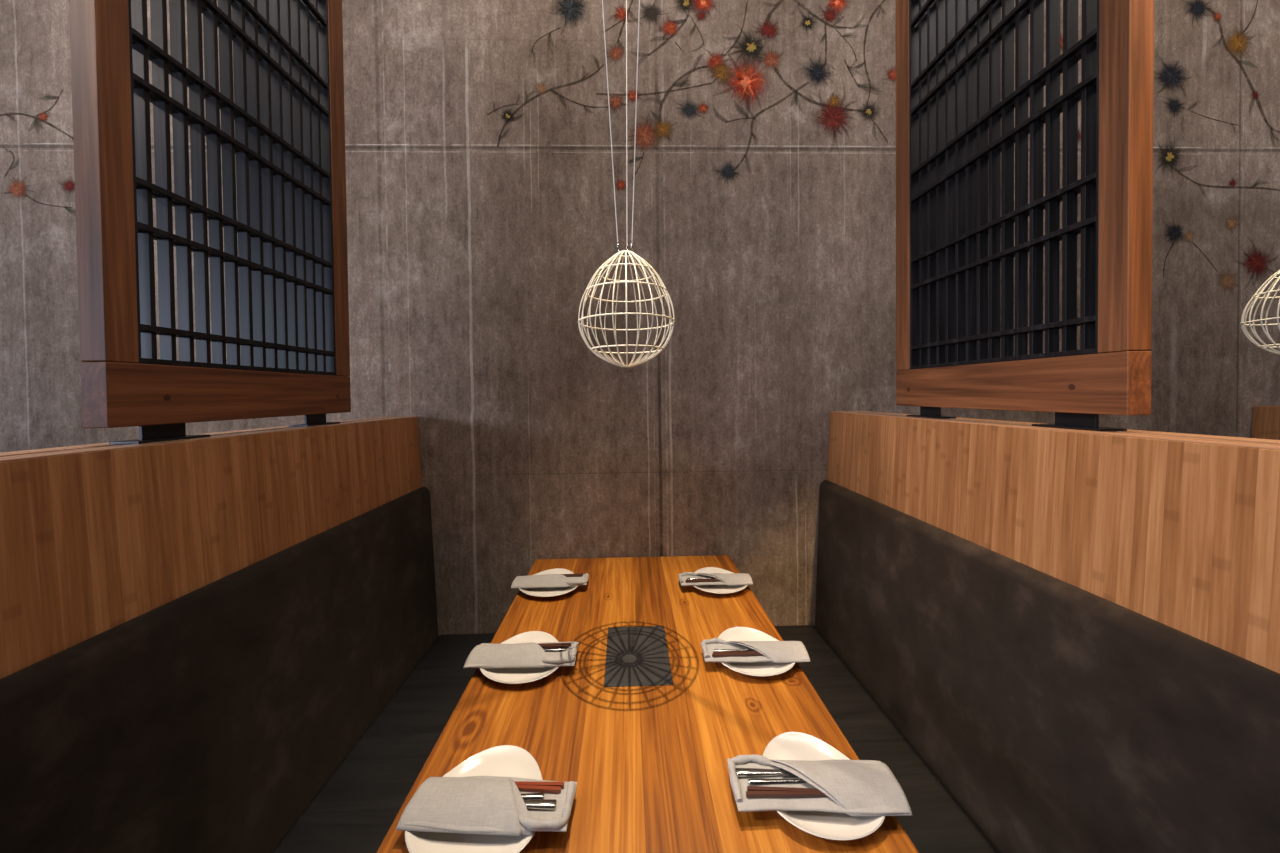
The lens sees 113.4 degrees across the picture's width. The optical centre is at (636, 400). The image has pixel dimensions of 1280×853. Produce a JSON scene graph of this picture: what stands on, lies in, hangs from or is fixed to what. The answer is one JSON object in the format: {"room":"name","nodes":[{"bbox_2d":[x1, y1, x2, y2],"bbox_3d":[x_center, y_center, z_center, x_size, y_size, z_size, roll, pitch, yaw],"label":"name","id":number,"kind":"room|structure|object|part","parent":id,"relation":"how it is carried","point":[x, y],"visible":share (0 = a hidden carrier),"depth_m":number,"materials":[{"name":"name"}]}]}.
{"room":"restaurant","nodes":[
{"label":"restaurant","id":0,"kind":"room"},
{"bbox_2d":[0,0,1279,635],"bbox_3d":[0.443,-0.496,2.034,15.000,3.920,0.203,-1,1,-1],"label":"wall","id":1,"kind":"structure","parent":0,"point":[480,201],"depth_m":1.92,"materials":[{"name":"concrete"}]},
{"bbox_3d":[0.049,-2.424,-3.071,18.000,0.100,9.930,-1,1,-1],"label":"ceiling","id":2,"kind":"structure","parent":0,"visible":0},
{"bbox_2d":[578,0,674,366],"bbox_3d":[-0.041,-1.264,1.161,0.326,2.342,0.326,-1,1,-1],"label":"pendant lamp","id":3,"kind":"object","parent":2,"relation":"hanging from","point":[617,256],"visible":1,"depth_m":1.15,"materials":[{"name":"metal"}]},
{"bbox_2d":[1241,270,1279,354],"bbox_3d":[1.991,-1.289,1.212,0.326,2.342,0.326,-1,1,-1],"label":"pendant lamp","id":4,"kind":"object","parent":2,"relation":"hanging from","point":[1243,322],"visible":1,"depth_m":1.30,"materials":[{"name":"metal"}]},
{"bbox_3d":[0.096,1.595,-3.010,18.000,0.100,9.930,-1,1,-1],"label":"floor","id":5,"kind":"structure","parent":0,"visible":0},
{"bbox_2d":[0,417,391,456],"bbox_3d":[-1.327,0.793,1.120,0.556,1.410,1.564,-1,1,-1],"label":"bench","id":6,"kind":"object","parent":5,"relation":"on","point":[23,452],"visible":0.02,"depth_m":0.83,"materials":[{"name":"brown wood"}]},
{"bbox_2d":[0,416,495,852],"bbox_3d":[-0.753,0.786,1.135,0.556,1.410,1.564,-1,1,-1],"label":"bench","id":7,"kind":"object","parent":5,"relation":"on","point":[225,643],"visible":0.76,"depth_m":0.93,"materials":[{"name":"black leather"}]},
{"bbox_2d":[69,0,350,443],"bbox_3d":[-1.061,-0.941,1.148,0.060,2.050,0.714,-1,1,-1],"label":"lattice screen","id":8,"kind":"object","parent":7,"relation":"on","point":[285,102],"visible":1,"depth_m":1.04,"materials":[{"name":"brown wood"}]},
{"bbox_3d":[-1.053,-0.958,0.819,0.050,1.765,0.055,-1,1,-1],"label":"post","id":9,"kind":"part","parent":8,"relation":"part of","materials":[{"name":"brown wood"}]},
{"bbox_3d":[-1.050,-0.016,1.162,0.050,0.128,0.714,-1,1,-1],"label":"rail","id":10,"kind":"part","parent":8,"relation":"part of","materials":[{"name":"brown wood"}]},
{"bbox_3d":[-1.069,-0.967,1.469,0.050,1.765,0.072,-1,1,-1],"label":"post","id":11,"kind":"part","parent":8,"relation":"part of","materials":[{"name":"brown wood"}]},
{"bbox_3d":[-0.970,0.635,1.127,0.125,1.098,1.564,-1,1,-1],"label":"wood panel","id":12,"kind":"part","parent":7,"relation":"part of","materials":[{"name":"brown wood"}]},
{"bbox_2d":[271,633,495,852],"bbox_3d":[-0.679,1.131,1.142,0.416,0.120,1.564,-1,1,-1],"label":"seat cushion","id":13,"kind":"object","parent":7,"relation":"on","point":[353,806],"depth_m":1.24,"materials":[{"name":"black leather"}]},
{"bbox_2d":[377,555,918,852],"bbox_3d":[0.005,1.106,1.228,0.889,0.751,1.422,-1,1,-1],"label":"dining table","id":14,"kind":"object","parent":5,"relation":"on","point":[646,729],"visible":0.83,"depth_m":0.97,"materials":[{"name":"brown wood"}]},
{"bbox_2d":[405,745,542,852],"bbox_3d":[-0.280,0.729,0.753,0.232,0.026,0.235,-1,1,-1],"label":"plate","id":15,"kind":"object","parent":14,"relation":"on","point":[504,760],"visible":0.44,"depth_m":0.71,"materials":[{"name":"white ceramic"}]},
{"bbox_2d":[396,776,576,835],"bbox_3d":[-0.256,0.706,0.743,0.289,0.024,0.103,-1,1,3],"label":"folded napkin","id":16,"kind":"object","parent":15,"relation":"on","point":[487,805],"visible":1,"depth_m":0.72,"materials":[{"name":"grey fabric"}]},
{"bbox_2d":[521,793,543,798],"bbox_3d":[-0.255,0.705,0.749,0.180,0.005,0.018,-1,1,1],"label":"fork","id":17,"kind":"object","parent":16,"relation":"in","point":[525,795],"visible":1,"depth_m":0.74,"materials":[{"name":"metal"}]},
{"bbox_2d":[517,785,560,793],"bbox_3d":[-0.239,0.704,0.764,0.205,0.007,0.007,-1,1,4],"label":"chopstick","id":18,"kind":"object","parent":16,"relation":"in","point":[523,788],"visible":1,"depth_m":0.76,"materials":[{"name":"red wood"}]},
{"bbox_2d":[514,781,564,788],"bbox_3d":[-0.235,0.704,0.769,0.205,0.007,0.007,-1,1,1],"label":"chopstick","id":19,"kind":"object","parent":16,"relation":"in","point":[561,784],"visible":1,"depth_m":0.77,"materials":[{"name":"red wood"}]},
{"bbox_2d":[524,799,556,809],"bbox_3d":[-0.232,0.704,0.734,0.184,0.009,0.016,-1,1,2],"label":"table knife","id":20,"kind":"object","parent":16,"relation":"in","point":[547,804],"visible":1,"depth_m":0.73,"materials":[{"name":"metal"}]},
{"bbox_2d":[480,631,558,683],"bbox_3d":[-0.315,0.723,1.176,0.226,0.026,0.228,-1,1,-1],"label":"plate","id":21,"kind":"object","parent":14,"relation":"on","point":[502,675],"visible":0.44,"depth_m":1.12,"materials":[{"name":"white ceramic"}]},
{"bbox_2d":[463,642,578,667],"bbox_3d":[-0.314,0.701,1.169,0.295,0.022,0.109,-1,1,0],"label":"folded napkin","id":22,"kind":"object","parent":21,"relation":"on","point":[531,654],"visible":0.97,"depth_m":1.14,"materials":[{"name":"grey fabric"}]},
{"bbox_2d":[540,645,568,647],"bbox_3d":[-0.295,0.699,1.190,0.205,0.007,0.007,-1,1,0],"label":"chopstick","id":23,"kind":"object","parent":22,"relation":"in","point":[542,646],"visible":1,"depth_m":1.19,"materials":[{"name":"brown wood"}]},
{"bbox_2d":[539,643,570,645],"bbox_3d":[-0.291,0.698,1.196,0.205,0.007,0.007,-1,1,-1],"label":"chopstick","id":24,"kind":"object","parent":22,"relation":"in","point":[569,644],"visible":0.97,"depth_m":1.20,"materials":[{"name":"brown wood"}]},
{"bbox_2d":[544,648,565,650],"bbox_3d":[-0.289,0.699,1.174,0.180,0.005,0.018,-1,1,-2],"label":"fork","id":25,"kind":"object","parent":22,"relation":"in","point":[552,649],"visible":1,"depth_m":1.17,"materials":[{"name":"metal"}]},
{"bbox_2d":[519,568,577,596],"bbox_3d":[-0.338,0.716,1.635,0.232,0.026,0.235,-1,1,-1],"label":"plate","id":26,"kind":"object","parent":14,"relation":"on","point":[553,591],"visible":0.51,"depth_m":1.59,"materials":[{"name":"white ceramic"}]},
{"bbox_2d":[511,573,588,588],"bbox_3d":[-0.332,0.693,1.631,0.287,0.025,0.105,-1,1,-2],"label":"folded napkin","id":27,"kind":"object","parent":26,"relation":"on","point":[546,580],"visible":0.98,"depth_m":1.60,"materials":[{"name":"grey fabric"}]},
{"bbox_2d":[564,574,581,576],"bbox_3d":[-0.318,0.692,1.652,0.205,0.007,0.007,-1,1,-1],"label":"chopstick","id":28,"kind":"object","parent":27,"relation":"in","point":[574,575],"visible":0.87,"depth_m":1.65,"materials":[{"name":"brown wood"}]},
{"bbox_3d":[0.001,0.732,1.215,0.179,0.003,0.275,-1,1,-1],"label":"inset plate","id":29,"kind":"part","parent":14,"relation":"part of","materials":[{"name":"grey metal"}]},
{"bbox_2d":[694,567,746,593],"bbox_3d":[0.315,0.708,1.639,0.221,0.026,0.221,-1,1,-1],"label":"plate","id":30,"kind":"object","parent":14,"relation":"on","point":[717,589],"visible":0.53,"depth_m":1.60,"materials":[{"name":"white ceramic"}]},
{"bbox_2d":[678,572,752,585],"bbox_3d":[0.303,0.686,1.625,0.280,0.024,0.097,-1,1,-1],"label":"folded napkin","id":31,"kind":"object","parent":30,"relation":"on","point":[730,579],"visible":0.98,"depth_m":1.61,"materials":[{"name":"grey fabric"}]},
{"bbox_2d":[685,579,719,582],"bbox_3d":[0.287,0.686,1.598,0.205,0.007,0.007,-1,1,-3],"label":"chopstick","id":32,"kind":"object","parent":31,"relation":"in","point":[710,580],"visible":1,"depth_m":1.59,"materials":[{"name":"brown wood"}]},
{"bbox_2d":[718,627,794,676],"bbox_3d":[0.327,0.715,1.191,0.221,0.026,0.221,-1,1,-1],"label":"plate","id":33,"kind":"object","parent":14,"relation":"on","point":[762,669],"visible":0.41,"depth_m":1.15,"materials":[{"name":"white ceramic"}]},
{"bbox_2d":[700,638,810,662],"bbox_3d":[0.327,0.693,1.171,0.288,0.024,0.097,-1,1,0],"label":"folded napkin","id":34,"kind":"object","parent":33,"relation":"on","point":[774,651],"visible":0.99,"depth_m":1.16,"materials":[{"name":"grey fabric"}]},
{"bbox_2d":[714,649,752,650],"bbox_3d":[0.305,0.692,1.166,0.180,0.005,0.018,-1,1,-2],"label":"fork","id":35,"kind":"object","parent":34,"relation":"in","point":[714,649],"visible":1,"depth_m":1.16,"materials":[{"name":"metal"}]},
{"bbox_2d":[713,651,758,652],"bbox_3d":[0.311,0.692,1.150,0.205,0.007,0.007,-1,1,0],"label":"chopstick","id":36,"kind":"object","parent":34,"relation":"in","point":[713,651],"visible":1,"depth_m":1.15,"materials":[{"name":"brown wood"}]},
{"bbox_2d":[712,653,763,656],"bbox_3d":[0.307,0.692,1.144,0.205,0.007,0.007,-1,1,-1],"label":"chopstick","id":37,"kind":"object","parent":34,"relation":"in","point":[713,654],"visible":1,"depth_m":1.14,"materials":[{"name":"brown wood"}]},
{"bbox_2d":[763,732,884,839],"bbox_3d":[0.336,0.721,0.790,0.213,0.026,0.213,-1,1,-1],"label":"plate","id":38,"kind":"object","parent":14,"relation":"on","point":[788,745],"visible":0.49,"depth_m":0.73,"materials":[{"name":"white ceramic"}]},
{"bbox_2d":[727,754,912,815],"bbox_3d":[0.326,0.699,0.771,0.305,0.024,0.109,-1,1,2],"label":"folded napkin","id":39,"kind":"object","parent":38,"relation":"on","point":[852,787],"visible":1,"depth_m":0.75,"materials":[{"name":"grey fabric"}]},
{"bbox_2d":[735,768,795,776],"bbox_3d":[0.277,0.698,0.787,0.184,0.009,0.016,-1,1,1],"label":"table knife","id":40,"kind":"object","parent":39,"relation":"in","point":[740,772],"visible":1,"depth_m":0.78,"materials":[{"name":"metal"}]},
{"bbox_2d":[748,778,805,783],"bbox_3d":[0.295,0.698,0.771,0.180,0.005,0.018,-1,1,0],"label":"fork","id":41,"kind":"object","parent":39,"relation":"in","point":[750,780],"visible":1,"depth_m":0.77,"materials":[{"name":"metal"}]},
{"bbox_2d":[747,786,820,791],"bbox_3d":[0.301,0.698,0.750,0.205,0.007,0.007,-1,1,3],"label":"chopstick","id":42,"kind":"object","parent":39,"relation":"in","point":[749,788],"visible":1,"depth_m":0.75,"materials":[{"name":"brown wood"}]},
{"bbox_2d":[746,791,827,797],"bbox_3d":[0.297,0.698,0.744,0.205,0.007,0.007,-1,1,1],"label":"chopstick","id":43,"kind":"object","parent":39,"relation":"in","point":[749,794],"visible":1,"depth_m":0.74,"materials":[{"name":"brown wood"}]},
{"bbox_2d":[775,411,1279,852],"bbox_3d":[0.713,0.769,1.172,0.556,1.410,1.564,-1,1,-1],"label":"bench","id":44,"kind":"object","parent":5,"relation":"on","point":[1050,640],"visible":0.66,"depth_m":0.89,"materials":[{"name":"black leather"}]},
{"bbox_2d":[775,625,997,852],"bbox_3d":[0.647,1.115,1.176,0.416,0.120,1.564,-1,1,-1],"label":"seat cushion","id":45,"kind":"object","parent":44,"relation":"on","point":[942,821],"depth_m":1.26,"materials":[{"name":"black leather"}]},
{"bbox_3d":[0.926,0.613,1.175,0.125,1.098,1.564,-1,1,-1],"label":"wood panel","id":46,"kind":"part","parent":44,"relation":"part of","materials":[{"name":"brown wood"}]},
{"bbox_2d":[852,411,1279,444],"bbox_3d":[1.286,0.762,1.187,0.556,1.410,1.564,-1,1,-1],"label":"bench","id":47,"kind":"object","parent":5,"relation":"on","point":[1254,440],"visible":0.03,"depth_m":0.82,"materials":[{"name":"brown wood"}]},
{"bbox_2d":[895,0,1153,430],"bbox_3d":[0.979,-0.964,1.177,0.060,2.050,0.716,-1,1,-1],"label":"lattice screen","id":48,"kind":"object","parent":47,"relation":"on","point":[955,300],"visible":1,"depth_m":1.07,"materials":[{"name":"brown wood"}]},
{"bbox_3d":[0.970,-0.991,1.499,0.050,1.765,0.072,-1,1,-1],"label":"post","id":49,"kind":"part","parent":48,"relation":"part of","materials":[{"name":"brown wood"}]},
{"bbox_3d":[0.990,-0.040,1.191,0.050,0.128,0.716,-1,1,-1],"label":"rail","id":50,"kind":"part","parent":48,"relation":"part of","materials":[{"name":"brown wood"}]},
{"bbox_3d":[0.987,-0.981,0.847,0.050,1.765,0.055,-1,1,-1],"label":"post","id":51,"kind":"part","parent":48,"relation":"part of","materials":[{"name":"brown wood"}]},
{"bbox_2d":[1251,405,1279,439],"bbox_3d":[2.752,0.745,1.224,0.556,1.410,1.564,-1,1,-1],"label":"bench","id":52,"kind":"object","parent":5,"relation":"on","point":[1266,419],"visible":0.06,"depth_m":1.96,"materials":[{"name":"brown wood"}]}
]}

